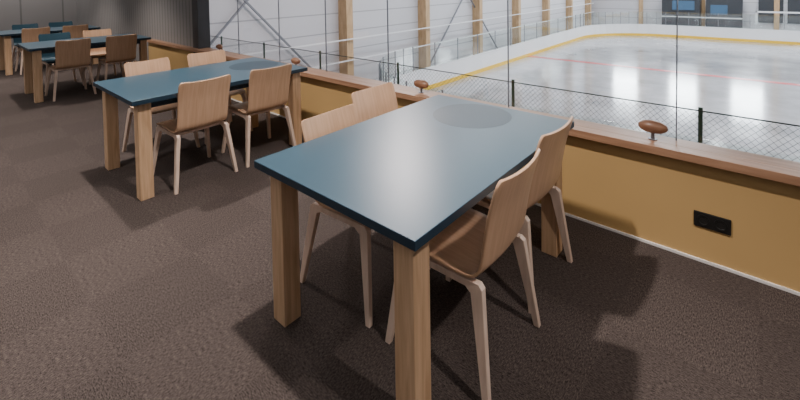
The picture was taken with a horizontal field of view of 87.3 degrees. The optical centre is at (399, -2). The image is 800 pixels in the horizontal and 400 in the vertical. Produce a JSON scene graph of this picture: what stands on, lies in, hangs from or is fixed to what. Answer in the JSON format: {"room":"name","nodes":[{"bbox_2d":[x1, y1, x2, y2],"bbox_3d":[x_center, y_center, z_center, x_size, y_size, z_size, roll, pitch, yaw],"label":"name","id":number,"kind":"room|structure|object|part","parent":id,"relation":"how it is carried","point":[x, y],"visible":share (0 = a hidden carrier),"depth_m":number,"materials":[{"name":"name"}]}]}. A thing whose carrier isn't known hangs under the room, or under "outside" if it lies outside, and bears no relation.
{"room":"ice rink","nodes":[
{"label":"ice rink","id":0,"kind":"room"},
{"bbox_2d":[0,0,77,51],"bbox_3d":[-11.305,-0.070,8.486,0.200,3.000,8.000,1,3,41],"label":"wall","id":1,"kind":"structure","parent":0,"point":[12,12],"depth_m":10.68,"materials":[{"name":"grey paint"}]},
{"bbox_2d":[338,0,353,75],"bbox_3d":[-2.895,-0.434,22.105,0.650,11.480,0.440,1,3,41],"label":"wall pillar","id":2,"kind":"structure","parent":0,"point":[345,7],"depth_m":22.00,"materials":[{"name":"beige wood"}]},
{"bbox_2d":[210,0,497,66],"bbox_3d":[-0.819,-0.155,24.655,0.130,10.336,27.708,1,3,41],"label":"braces","id":3,"kind":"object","parent":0,"point":[245,1],"depth_m":19.24,"materials":[{"name":"grey metal"}]},
{"bbox_2d":[209,0,584,81],"bbox_3d":[6.578,-0.983,33.665,0.200,11.480,53.500,1,3,41],"label":"wall","id":4,"kind":"structure","parent":0,"point":[302,22],"depth_m":24.24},
{"bbox_2d":[0,52,799,399],"bbox_3d":[-4.428,1.608,2.554,18.000,0.150,7.936,1,3,41],"label":"floor","id":5,"kind":"structure","parent":0,"point":[107,293],"depth_m":2.05,"materials":[{"name":"carpet"}]},
{"bbox_2d":[12,23,37,67],"bbox_3d":[-7.545,0.954,8.517,0.542,0.836,0.503,1,3,39],"label":"dining chair","id":6,"kind":"object","parent":5,"relation":"on","point":[35,25],"visible":0.35,"depth_m":8.54,"materials":[{"name":"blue wood"}]},
{"bbox_3d":[-7.657,1.169,8.344,0.497,0.422,0.078,1,3,39],"label":"leg frame","id":7,"kind":"part","parent":6,"relation":"part of","materials":[{"name":"brown wood"}]},
{"bbox_3d":[-7.559,0.747,8.518,0.514,0.421,0.410,1,3,39],"label":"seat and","id":8,"kind":"part","parent":6,"relation":"part of","materials":[{"name":"brown wood"}]},
{"bbox_2d":[15,27,53,74],"bbox_3d":[-6.931,0.965,7.947,0.542,0.836,0.503,1,3,39],"label":"dining chair","id":9,"kind":"object","parent":5,"relation":"on","point":[28,35],"visible":0.47,"depth_m":7.75,"materials":[{"name":"brown wood"}]},
{"bbox_3d":[-7.080,1.179,7.803,0.497,0.422,0.078,1,3,39],"label":"leg frame","id":10,"kind":"part","parent":9,"relation":"part of","materials":[{"name":"brown wood"}]},
{"bbox_3d":[-6.924,0.758,7.930,0.514,0.421,0.410,1,3,39],"label":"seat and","id":11,"kind":"part","parent":9,"relation":"part of","materials":[{"name":"brown wood"}]},
{"bbox_2d":[0,25,100,75],"bbox_3d":[-6.973,0.994,8.347,0.950,0.750,1.490,1,3,41],"label":"dining table","id":12,"kind":"object","parent":5,"relation":"on","point":[6,36],"visible":0.56,"depth_m":7.71,"materials":[{"name":"laminate"}]},
{"bbox_3d":[-7.685,1.031,8.107,0.090,0.716,0.090,1,3,41],"label":"leg","id":13,"kind":"part","parent":12,"relation":"part of","materials":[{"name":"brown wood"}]},
{"bbox_3d":[-7.111,1.039,7.609,0.090,0.716,0.090,1,3,41],"label":"leg","id":14,"kind":"part","parent":12,"relation":"part of","materials":[{"name":"brown wood"}]},
{"bbox_3d":[-6.260,0.992,8.590,0.090,0.716,0.090,1,3,41],"label":"leg","id":15,"kind":"part","parent":12,"relation":"part of","materials":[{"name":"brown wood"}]},
{"bbox_2d":[38,32,83,89],"bbox_3d":[-5.407,0.986,6.662,0.542,0.836,0.503,1,3,39],"label":"dining chair","id":16,"kind":"object","parent":5,"relation":"on","point":[47,58],"visible":0.46,"depth_m":6.70,"materials":[{"name":"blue wood"}]},
{"bbox_3d":[-5.519,1.201,6.489,0.497,0.422,0.078,1,3,39],"label":"leg frame","id":17,"kind":"part","parent":16,"relation":"part of","materials":[{"name":"brown wood"}]},
{"bbox_3d":[-5.421,0.779,6.664,0.514,0.421,0.410,1,3,39],"label":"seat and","id":18,"kind":"part","parent":16,"relation":"part of","materials":[{"name":"brown wood"}]},
{"bbox_3d":[-5.254,1.185,6.822,0.497,0.422,0.078,1,3,39],"label":"leg frame","id":19,"kind":"part","parent":16,"relation":"part of","materials":[{"name":"brown wood"}]},
{"bbox_2d":[49,21,72,26],"bbox_3d":[-7.171,0.933,8.947,0.542,0.836,0.503,1,3,41],"label":"dining chair","id":20,"kind":"object","parent":5,"relation":"on","point":[68,23],"visible":0.24,"depth_m":9.09,"materials":[{"name":"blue wood"}]},
{"bbox_2d":[45,38,96,101],"bbox_3d":[-4.794,0.997,6.092,0.542,0.836,0.503,1,3,39],"label":"dining chair","id":21,"kind":"object","parent":5,"relation":"on","point":[69,54],"visible":1,"depth_m":5.96,"materials":[{"name":"brown wood"}]},
{"bbox_3d":[-4.943,1.211,5.949,0.497,0.422,0.078,1,3,39],"label":"leg frame","id":22,"kind":"part","parent":21,"relation":"part of","materials":[{"name":"brown wood"}]},
{"bbox_3d":[-4.786,0.790,6.076,0.514,0.421,0.410,1,3,39],"label":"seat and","id":23,"kind":"part","parent":21,"relation":"part of","materials":[{"name":"brown wood"}]},
{"bbox_3d":[-4.673,1.195,6.278,0.497,0.422,0.078,1,3,39],"label":"leg frame","id":24,"kind":"part","parent":21,"relation":"part of","materials":[{"name":"brown wood"}]},
{"bbox_2d":[62,24,87,38],"bbox_3d":[-6.539,0.943,8.399,0.542,0.836,0.503,1,3,41],"label":"dining chair","id":25,"kind":"object","parent":5,"relation":"on","point":[76,31],"visible":0.25,"depth_m":8.24,"materials":[{"name":"brown wood"}]},
{"bbox_2d":[17,33,150,102],"bbox_3d":[-4.835,1.026,6.493,0.950,0.750,1.490,1,3,41],"label":"dining table","id":26,"kind":"object","parent":5,"relation":"on","point":[32,51],"visible":0.65,"depth_m":6.20,"materials":[{"name":"laminate"}]},
{"bbox_3d":[-5.548,1.063,6.252,0.090,0.716,0.090,1,3,41],"label":"leg","id":27,"kind":"part","parent":26,"relation":"part of","materials":[{"name":"brown wood"}]},
{"bbox_3d":[-4.974,1.071,5.754,0.090,0.716,0.090,1,3,41],"label":"leg","id":28,"kind":"part","parent":26,"relation":"part of","materials":[{"name":"brown wood"}]},
{"bbox_3d":[-4.122,1.024,6.735,0.090,0.716,0.090,1,3,41],"label":"leg","id":29,"kind":"part","parent":26,"relation":"part of","materials":[{"name":"brown wood"}]},
{"bbox_2d":[83,29,124,84],"bbox_3d":[-5.056,0.965,7.113,0.542,0.836,0.503,1,3,41],"label":"dining chair","id":30,"kind":"object","parent":5,"relation":"on","point":[95,52],"visible":0.52,"depth_m":7.19,"materials":[{"name":"brown wood"}]},
{"bbox_3d":[-5.175,1.180,6.944,0.497,0.422,0.078,1,3,41],"label":"leg frame","id":31,"kind":"part","parent":30,"relation":"part of","materials":[{"name":"brown wood"}]},
{"bbox_3d":[-5.070,0.758,7.115,0.514,0.421,0.410,1,3,41],"label":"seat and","id":32,"kind":"part","parent":30,"relation":"part of","materials":[{"name":"brown wood"}]},
{"bbox_3d":[-4.896,1.164,7.266,0.497,0.422,0.078,1,3,41],"label":"leg frame","id":33,"kind":"part","parent":30,"relation":"part of","materials":[{"name":"brown wood"}]},
{"bbox_2d":[95,34,136,87],"bbox_3d":[-4.401,0.975,6.545,0.542,0.836,0.503,1,3,41],"label":"dining chair","id":34,"kind":"object","parent":5,"relation":"on","point":[119,49],"visible":0.97,"depth_m":6.40,"materials":[{"name":"brown wood"}]},
{"bbox_3d":[-4.554,1.189,6.406,0.497,0.422,0.078,1,3,41],"label":"leg frame","id":35,"kind":"part","parent":34,"relation":"part of","materials":[{"name":"brown wood"}]},
{"bbox_3d":[-4.394,0.768,6.528,0.514,0.421,0.410,1,3,41],"label":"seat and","id":36,"kind":"part","parent":34,"relation":"part of","materials":[{"name":"brown wood"}]},
{"bbox_2d":[122,57,199,151],"bbox_3d":[-2.306,1.031,4.012,0.542,0.836,0.503,1,3,38],"label":"dining chair","id":37,"kind":"object","parent":5,"relation":"on","point":[161,64],"visible":0.36,"depth_m":4.04,"materials":[{"name":"brown wood"}]},
{"bbox_3d":[-2.416,1.246,3.837,0.497,0.422,0.078,1,3,38],"label":"leg frame","id":38,"kind":"part","parent":37,"relation":"part of","materials":[{"name":"brown wood"}]},
{"bbox_3d":[-2.320,0.824,4.013,0.514,0.421,0.410,1,3,38],"label":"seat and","id":39,"kind":"part","parent":37,"relation":"part of","materials":[{"name":"brown wood"}]},
{"bbox_3d":[-2.154,1.230,4.172,0.497,0.422,0.078,1,3,38],"label":"leg frame","id":40,"kind":"part","parent":37,"relation":"part of","materials":[{"name":"brown wood"}]},
{"bbox_2d":[153,74,237,194],"bbox_3d":[-1.697,1.042,3.452,0.542,0.836,0.503,1,3,40],"label":"dining chair","id":41,"kind":"object","parent":5,"relation":"on","point":[203,104],"visible":0.98,"depth_m":3.31,"materials":[{"name":"brown wood"}]},
{"bbox_3d":[-1.847,1.256,3.310,0.497,0.422,0.078,1,3,40],"label":"leg frame","id":42,"kind":"part","parent":41,"relation":"part of","materials":[{"name":"brown wood"}]},
{"bbox_3d":[-1.689,0.835,3.436,0.514,0.421,0.410,1,3,40],"label":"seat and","id":43,"kind":"part","parent":41,"relation":"part of","materials":[{"name":"brown wood"}]},
{"bbox_3d":[-1.575,1.240,3.637,0.497,0.422,0.078,1,3,40],"label":"leg frame","id":44,"kind":"part","parent":41,"relation":"part of","materials":[{"name":"brown wood"}]},
{"bbox_2d":[93,57,307,200],"bbox_3d":[-1.758,1.071,3.848,0.986,0.750,1.506,1,3,41],"label":"dining table","id":45,"kind":"object","parent":5,"relation":"on","point":[144,92],"visible":0.92,"depth_m":3.57,"materials":[{"name":"laminate"}]},
{"bbox_3d":[-2.490,1.108,3.613,0.090,0.716,0.090,1,3,41],"label":"leg","id":46,"kind":"part","parent":45,"relation":"part of","materials":[{"name":"brown wood"}]},
{"bbox_3d":[-1.888,1.117,3.091,0.090,0.716,0.090,1,3,41],"label":"leg","id":47,"kind":"part","parent":45,"relation":"part of","materials":[{"name":"brown wood"}]},
{"bbox_3d":[-1.627,1.060,4.606,0.090,0.716,0.090,1,3,41],"label":"leg","id":48,"kind":"part","parent":45,"relation":"part of","materials":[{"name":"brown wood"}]},
{"bbox_3d":[-1.026,1.069,4.084,0.090,0.716,0.090,1,3,41],"label":"leg","id":49,"kind":"part","parent":45,"relation":"part of","materials":[{"name":"brown wood"}]},
{"bbox_2d":[192,0,210,52],"bbox_3d":[-3.109,-0.127,6.517,0.200,3.000,0.180,1,3,41],"label":"column","id":50,"kind":"structure","parent":5,"relation":"on","point":[200,8],"depth_m":6.47,"materials":[{"name":"grey metal"}]},
{"bbox_2d":[187,50,252,144],"bbox_3d":[-1.948,1.010,4.470,0.542,0.836,0.503,1,3,42],"label":"dining chair","id":51,"kind":"object","parent":5,"relation":"on","point":[195,59],"visible":0.41,"depth_m":4.58,"materials":[{"name":"brown wood"}]},
{"bbox_3d":[-1.961,0.802,4.472,0.514,0.421,0.410,1,3,42],"label":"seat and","id":52,"kind":"part","parent":51,"relation":"part of","materials":[{"name":"brown wood"}]},
{"bbox_3d":[-1.785,1.209,4.620,0.497,0.422,0.078,1,3,42],"label":"leg frame","id":53,"kind":"part","parent":51,"relation":"part of","materials":[{"name":"brown wood"}]},
{"bbox_2d":[221,63,295,167],"bbox_3d":[-1.308,1.020,3.900,0.542,0.836,0.503,1,3,43],"label":"dining chair","id":54,"kind":"object","parent":5,"relation":"on","point":[268,90],"visible":0.96,"depth_m":3.75,"materials":[{"name":"brown wood"}]},
{"bbox_3d":[-1.465,1.234,3.766,0.497,0.422,0.078,1,3,43],"label":"leg frame","id":55,"kind":"part","parent":54,"relation":"part of","materials":[{"name":"brown wood"}]},
{"bbox_3d":[-1.300,0.813,3.883,0.514,0.421,0.410,1,3,43],"label":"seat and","id":56,"kind":"part","parent":54,"relation":"part of","materials":[{"name":"brown wood"}]},
{"bbox_3d":[-1.177,1.219,4.079,0.497,0.422,0.078,1,3,43],"label":"leg frame","id":57,"kind":"part","parent":54,"relation":"part of","materials":[{"name":"brown wood"}]},
{"bbox_2d":[300,104,430,327],"bbox_3d":[-0.203,1.061,2.240,0.542,0.836,0.503,1,3,38],"label":"dining chair","id":58,"kind":"object","parent":5,"relation":"on","point":[329,122],"visible":0.28,"depth_m":2.18,"materials":[{"name":"brown wood"}]},
{"bbox_3d":[-0.217,0.854,2.241,0.514,0.421,0.410,1,3,38],"label":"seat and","id":59,"kind":"part","parent":58,"relation":"part of","materials":[{"name":"brown wood"}]},
{"bbox_3d":[-0.313,1.276,2.066,0.497,0.422,0.078,1,3,38],"label":"leg frame","id":60,"kind":"part","parent":58,"relation":"part of","materials":[{"name":"brown wood"}]},
{"bbox_2d":[351,82,397,122],"bbox_3d":[0.001,1.039,2.779,0.542,0.836,0.503,1,3,41],"label":"dining chair","id":61,"kind":"object","parent":5,"relation":"on","point":[372,102],"visible":0.23,"depth_m":2.93,"materials":[{"name":"brown wood"}]},
{"bbox_2d":[254,95,573,399],"bbox_3d":[0.169,1.100,2.176,0.952,0.750,1.451,1,3,41],"label":"dining table","id":62,"kind":"object","parent":5,"relation":"on","point":[405,174],"visible":0.94,"depth_m":1.88,"materials":[{"name":"laminate"}]},
{"bbox_3d":[-0.532,1.136,1.950,0.090,0.716,0.090,1,3,41],"label":"leg","id":63,"kind":"part","parent":62,"relation":"part of","materials":[{"name":"brown wood"}]},
{"bbox_3d":[0.043,1.145,1.451,0.090,0.716,0.090,1,3,41],"label":"leg","id":64,"kind":"part","parent":62,"relation":"part of","materials":[{"name":"brown wood"}]},
{"bbox_3d":[0.870,1.099,2.403,0.090,0.716,0.090,1,3,41],"label":"leg","id":65,"kind":"part","parent":62,"relation":"part of","materials":[{"name":"brown wood"}]},
{"bbox_2d":[385,148,540,399],"bbox_3d":[0.297,1.068,1.828,0.542,0.836,0.503,1,3,39],"label":"dining chair","id":66,"kind":"object","parent":5,"relation":"on","point":[475,240],"visible":0.73,"depth_m":1.68,"materials":[{"name":"brown wood"}]},
{"bbox_3d":[0.148,1.282,1.685,0.497,0.422,0.078,1,3,39],"label":"leg frame","id":67,"kind":"part","parent":66,"relation":"part of","materials":[{"name":"brown wood"}]},
{"bbox_3d":[0.305,0.861,1.812,0.514,0.421,0.410,1,3,39],"label":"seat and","id":68,"kind":"part","parent":66,"relation":"part of","materials":[{"name":"brown wood"}]},
{"bbox_3d":[0.417,1.266,2.015,0.497,0.422,0.078,1,3,39],"label":"leg frame","id":69,"kind":"part","parent":66,"relation":"part of","materials":[{"name":"brown wood"}]},
{"bbox_2d":[477,116,572,313],"bbox_3d":[0.616,1.047,2.272,0.542,0.836,0.503,1,3,42],"label":"dining chair","id":70,"kind":"object","parent":5,"relation":"on","point":[552,145],"visible":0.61,"depth_m":2.09,"materials":[{"name":"brown wood"}]},
{"bbox_3d":[0.460,1.261,2.136,0.497,0.422,0.078,1,3,42],"label":"leg frame","id":71,"kind":"part","parent":70,"relation":"part of","materials":[{"name":"brown wood"}]},
{"bbox_3d":[0.623,0.840,2.255,0.514,0.421,0.410,1,3,42],"label":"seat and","id":72,"kind":"part","parent":70,"relation":"part of","materials":[{"name":"brown wood"}]},
{"bbox_3d":[0.745,1.246,2.452,0.497,0.422,0.078,1,3,42],"label":"leg frame","id":73,"kind":"part","parent":70,"relation":"part of","materials":[{"name":"brown wood"}]},
{"bbox_2d":[244,3,592,67],"bbox_3d":[7.437,2.128,33.335,0.060,1.160,52.100,1,3,41],"label":"rails","id":74,"kind":"object","parent":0,"point":[589,3],"depth_m":25.12,"materials":[{"name":"white metal"}]},
{"bbox_2d":[418,0,430,68],"bbox_3d":[1.527,-0.680,27.198,0.650,11.480,0.440,1,3,41],"label":"wall pillar","id":75,"kind":"structure","parent":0,"point":[424,58],"depth_m":27.11,"materials":[{"name":"beige wood"}]},
{"bbox_2d":[77,0,799,291],"bbox_3d":[-1.892,-0.108,5.448,18.000,3.000,0.200,1,3,41],"label":"wall","id":76,"kind":"structure","parent":0,"point":[654,198],"depth_m":2.46,"materials":[{"name":"paint"}]},
{"bbox_2d":[147,39,799,185],"bbox_3d":[0.135,0.844,3.680,12.600,0.046,0.221,1,3,41],"label":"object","id":77,"kind":"structure","parent":76,"relation":"on","point":[761,166],"depth_m":2.48,"materials":[{"name":"brown wood"}]},
{"bbox_2d":[216,44,222,49],"bbox_3d":[-2.617,0.723,6.077,0.156,0.113,0.080,1,3,41],"label":"handle","id":78,"kind":"object","parent":77,"relation":"on","point":[218,46],"visible":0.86,"depth_m":6.03,"materials":[{"name":"brown wood"}]},
{"bbox_2d":[237,0,239,53],"bbox_3d":[-2.255,-0.416,5.787,0.006,2.397,0.012,1,3,41],"label":"joint","id":79,"kind":"object","parent":77,"relation":"on","point":[237,0],"visible":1,"depth_m":5.81,"materials":[{"name":"metal"}]},
{"bbox_2d":[278,0,280,61],"bbox_3d":[-1.500,-0.405,5.132,0.006,2.397,0.012,1,3,41],"label":"joint","id":80,"kind":"object","parent":77,"relation":"on","point":[278,0],"visible":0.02,"depth_m":5.16,"materials":[{"name":"metal"}]},
{"bbox_2d":[291,57,300,64],"bbox_3d":[-1.204,0.744,4.851,0.156,0.113,0.080,1,3,41],"label":"handle","id":81,"kind":"object","parent":77,"relation":"on","point":[295,60],"visible":0.79,"depth_m":4.81,"materials":[{"name":"brown wood"}]},
{"bbox_2d":[325,0,326,71],"bbox_3d":[-0.820,-0.395,4.542,0.006,2.397,0.012,1,3,41],"label":"joint","id":82,"kind":"object","parent":77,"relation":"on","point":[325,0],"visible":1,"depth_m":4.57,"materials":[{"name":"metal"}]},
{"bbox_2d":[387,0,388,82],"bbox_3d":[-0.125,-0.384,3.939,0.006,2.397,0.012,1,3,41],"label":"joint","id":83,"kind":"object","parent":77,"relation":"on","point":[387,0],"visible":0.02,"depth_m":3.97,"materials":[{"name":"metal"}]},
{"bbox_2d":[414,79,428,92],"bbox_3d":[0.186,0.765,3.646,0.156,0.113,0.080,1,3,41],"label":"handle","id":84,"kind":"object","parent":77,"relation":"on","point":[419,83],"visible":1,"depth_m":3.62,"materials":[{"name":"brown wood"}]},
{"bbox_2d":[507,0,508,107],"bbox_3d":[0.804,-0.370,3.134,0.006,2.397,0.012,1,3,41],"label":"joint","id":85,"kind":"object","parent":77,"relation":"on","point":[507,0],"visible":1,"depth_m":3.15,"materials":[{"name":"metal"}]},
{"bbox_2d":[638,120,667,140],"bbox_3d":[1.507,0.785,2.499,0.156,0.113,0.080,1,3,41],"label":"handle","id":86,"kind":"object","parent":77,"relation":"on","point":[654,127],"visible":1,"depth_m":2.48,"materials":[{"name":"brown wood"}]},
{"bbox_3d":[1.507,0.766,2.499,0.156,0.076,0.080,1,3,41],"label":"knob","id":87,"kind":"part","parent":86,"relation":"part of","materials":[{"name":"brown wood"}]},
{"bbox_2d":[676,0,677,140],"bbox_3d":[1.612,-0.358,2.433,0.006,2.397,0.012,1,3,41],"label":"joint","id":88,"kind":"object","parent":77,"relation":"on","point":[677,0],"visible":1,"depth_m":2.45,"materials":[{"name":"metal"}]},
{"bbox_2d":[231,98,799,295],"bbox_3d":[0.102,1.418,3.652,12.600,0.014,0.010,1,3,41],"label":"baseboard","id":89,"kind":"structure","parent":76,"relation":"attached to","point":[538,204],"depth_m":2.35,"materials":[{"name":"wood"}]},
{"bbox_2d":[694,210,730,235],"bbox_3d":[1.686,1.213,2.265,0.164,0.084,0.013,1,3,41],"label":"wall socket","id":90,"kind":"object","parent":76,"relation":"attached to","point":[705,220],"visible":1,"depth_m":2.26,"materials":[{"name":"black plastic"}]},
{"bbox_2d":[472,0,482,54],"bbox_3d":[5.949,-0.925,32.292,0.650,11.480,0.440,1,3,41],"label":"wall pillar","id":91,"kind":"structure","parent":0,"point":[477,12],"depth_m":32.22,"materials":[{"name":"beige wood"}]},
{"bbox_2d":[512,0,520,44],"bbox_3d":[10.371,-1.171,37.386,0.650,11.480,0.440,1,3,41],"label":"wall pillar","id":92,"kind":"structure","parent":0,"point":[516,4],"depth_m":37.33,"materials":[{"name":"beige wood"}]},
{"bbox_2d":[542,0,549,36],"bbox_3d":[14.794,-1.416,42.480,0.650,11.480,0.440,1,3,41],"label":"wall pillar","id":93,"kind":"structure","parent":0,"point":[545,3],"depth_m":42.43,"materials":[{"name":"beige wood"}]},
{"bbox_2d":[566,0,572,29],"bbox_3d":[19.216,-1.662,47.573,0.650,11.480,0.440,1,3,41],"label":"wall pillar","id":94,"kind":"structure","parent":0,"point":[569,10],"depth_m":47.52,"materials":[{"name":"beige wood"}]},
{"bbox_2d":[585,0,590,25],"bbox_3d":[23.638,-1.907,52.667,0.650,11.480,0.440,1,3,41],"label":"wall pillar","id":95,"kind":"structure","parent":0,"point":[587,6],"depth_m":52.61,"materials":[{"name":"beige wood"}]},
{"bbox_2d":[430,35,799,161],"bbox_3d":[20.643,4.894,23.692,28.750,0.001,40.450,1,3,41],"label":"ice rink","id":96,"kind":"structure","parent":0,"point":[774,62],"depth_m":23.87,"materials":[{"name":"white ice"}]},
{"bbox_2d":[379,12,799,91],"bbox_3d":[20.623,3.595,23.647,29.090,2.600,40.790,1,3,41],"label":"rink boards","id":97,"kind":"object","parent":96,"relation":"on","point":[477,63],"visible":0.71,"depth_m":37.75,"materials":[{"name":"white plastic"},{"name":"yellow plastic"},{"name":"clear glass"}]},
{"bbox_2d":[529,56,799,85],"bbox_3d":[21.282,4.855,24.428,28.670,0.004,0.500,1,3,41],"label":"red line","id":98,"kind":"object","parent":96,"relation":"on","point":[529,56],"visible":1,"depth_m":27.11,"materials":[{"name":"red paint"}]},
{"bbox_2d":[639,0,642,23],"bbox_3d":[28.580,-1.880,49.703,0.400,11.480,0.400,1,3,41],"label":"wall pillar","id":99,"kind":"structure","parent":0,"point":[640,1],"depth_m":49.64,"materials":[{"name":"beige wood"}]},
{"bbox_2d":[591,0,799,30],"bbox_3d":[37.085,-1.766,42.722,34.000,11.480,0.200,1,3,41],"label":"wall","id":100,"kind":"structure","parent":0,"point":[629,9],"depth_m":49.77,"materials":[{"name":"white paint"}]},
{"bbox_2d":[701,0,705,26],"bbox_3d":[33.112,-1.812,45.772,0.400,11.480,0.400,1,3,41],"label":"wall pillar","id":101,"kind":"structure","parent":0,"point":[703,1],"depth_m":45.72,"materials":[{"name":"beige wood"}]},
{"bbox_2d":[774,0,779,29],"bbox_3d":[37.644,-1.744,41.841,0.400,11.480,0.400,1,3,41],"label":"wall pillar","id":102,"kind":"structure","parent":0,"point":[776,2],"depth_m":41.81,"materials":[{"name":"beige wood"}]},
{"bbox_3d":[-0.750,1.732,5.270,20.000,0.300,0.954,1,3,41],"label":"floor","id":103,"kind":"structure","parent":0,"visible":0},
{"bbox_2d":[210,36,799,160],"bbox_3d":[-0.444,1.158,5.232,16.500,0.840,0.038,1,3,41],"label":"safety net","id":104,"kind":"object","parent":103,"relation":"on","point":[700,135],"visible":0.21,"depth_m":3.72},
{"bbox_3d":[-0.018,1.164,4.868,0.028,0.840,0.028,1,3,41],"label":"net post","id":105,"kind":"part","parent":104,"relation":"part of","materials":[{"name":"black metal"}]},
{"bbox_3d":[1.063,1.181,3.932,0.028,0.840,0.028,1,3,41],"label":"net post","id":106,"kind":"part","parent":104,"relation":"part of","materials":[{"name":"black metal"}]},
{"bbox_3d":[2.143,1.197,2.994,0.028,0.840,0.028,1,3,41],"label":"net post","id":107,"kind":"part","parent":104,"relation":"part of","materials":[{"name":"black metal"}]},
{"bbox_3d":[19.881,5.140,23.008,34.000,0.380,52.600,1,3,41],"label":"floor","id":108,"kind":"structure","parent":0,"visible":0},
{"bbox_2d":[662,0,799,27],"bbox_3d":[34.856,1.949,43.346,13.100,4.080,1.950,1,3,41],"label":"box","id":109,"kind":"object","parent":108,"relation":"on","point":[730,12],"visible":0.88,"depth_m":43.43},
{"bbox_3d":[31.853,1.008,44.675,4.800,1.400,0.090,1,3,41],"label":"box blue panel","id":110,"kind":"part","parent":109,"relation":"part of","materials":[{"name":"blue glass"}]},
{"bbox_3d":[34.075,1.959,42.974,12.409,1.350,0.447,1,3,38],"label":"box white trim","id":111,"kind":"part","parent":109,"relation":"part of","materials":[{"name":"white metal"}]}
]}

